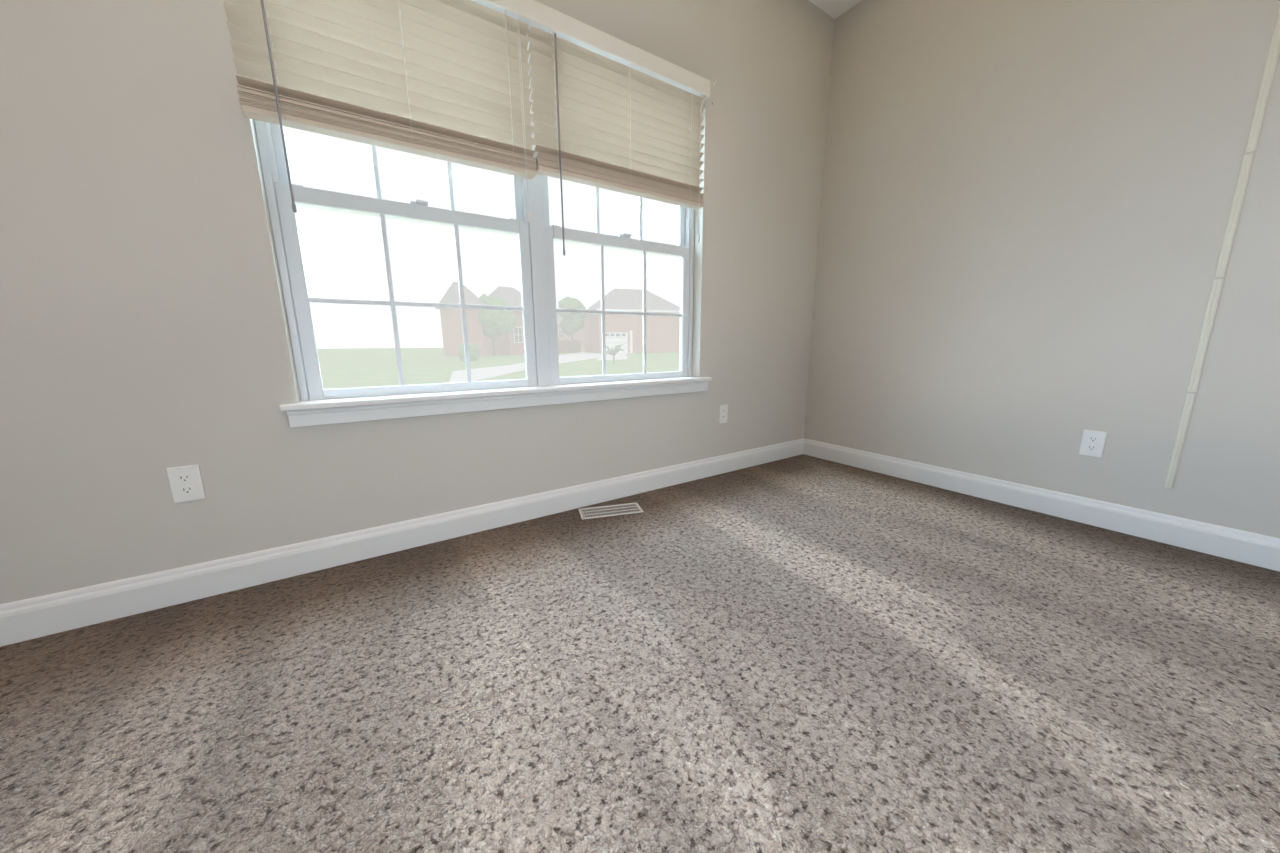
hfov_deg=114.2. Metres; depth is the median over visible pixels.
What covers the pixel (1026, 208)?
wall
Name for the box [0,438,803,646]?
baseboard
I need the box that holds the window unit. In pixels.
[223,0,711,427]
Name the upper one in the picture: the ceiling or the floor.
the ceiling
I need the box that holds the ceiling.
[809,0,861,18]
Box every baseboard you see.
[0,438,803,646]
[804,438,1279,571]
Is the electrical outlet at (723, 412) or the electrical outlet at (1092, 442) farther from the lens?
the electrical outlet at (723, 412)
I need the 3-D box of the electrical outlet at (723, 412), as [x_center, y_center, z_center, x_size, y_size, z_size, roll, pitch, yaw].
[0.512,-0.077,2.540,0.070,0.114,0.009,-8,14,-33]
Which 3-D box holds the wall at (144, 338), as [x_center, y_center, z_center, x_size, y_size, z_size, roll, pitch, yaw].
[-0.461,-0.936,1.810,3.880,2.740,0.150,-8,14,-33]
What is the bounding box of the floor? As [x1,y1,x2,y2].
[0,454,1279,852]
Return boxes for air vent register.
[578,502,643,519]
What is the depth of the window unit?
1.59 m
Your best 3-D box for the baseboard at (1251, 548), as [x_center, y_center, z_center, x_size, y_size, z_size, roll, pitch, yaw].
[1.985,0.373,1.886,0.013,0.116,2.770,-8,14,-33]
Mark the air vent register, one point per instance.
(610, 510)
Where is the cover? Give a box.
[1164,8,1279,487]
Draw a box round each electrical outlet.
[166,465,205,502]
[719,404,727,423]
[1079,430,1106,457]
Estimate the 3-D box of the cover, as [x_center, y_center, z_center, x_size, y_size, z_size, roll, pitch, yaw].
[2.107,-0.761,1.466,0.009,2.049,0.040,-8,14,-33]
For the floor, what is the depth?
0.97 m
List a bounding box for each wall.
[0,0,834,603]
[804,0,1279,537]
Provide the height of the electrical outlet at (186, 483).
0.114 m

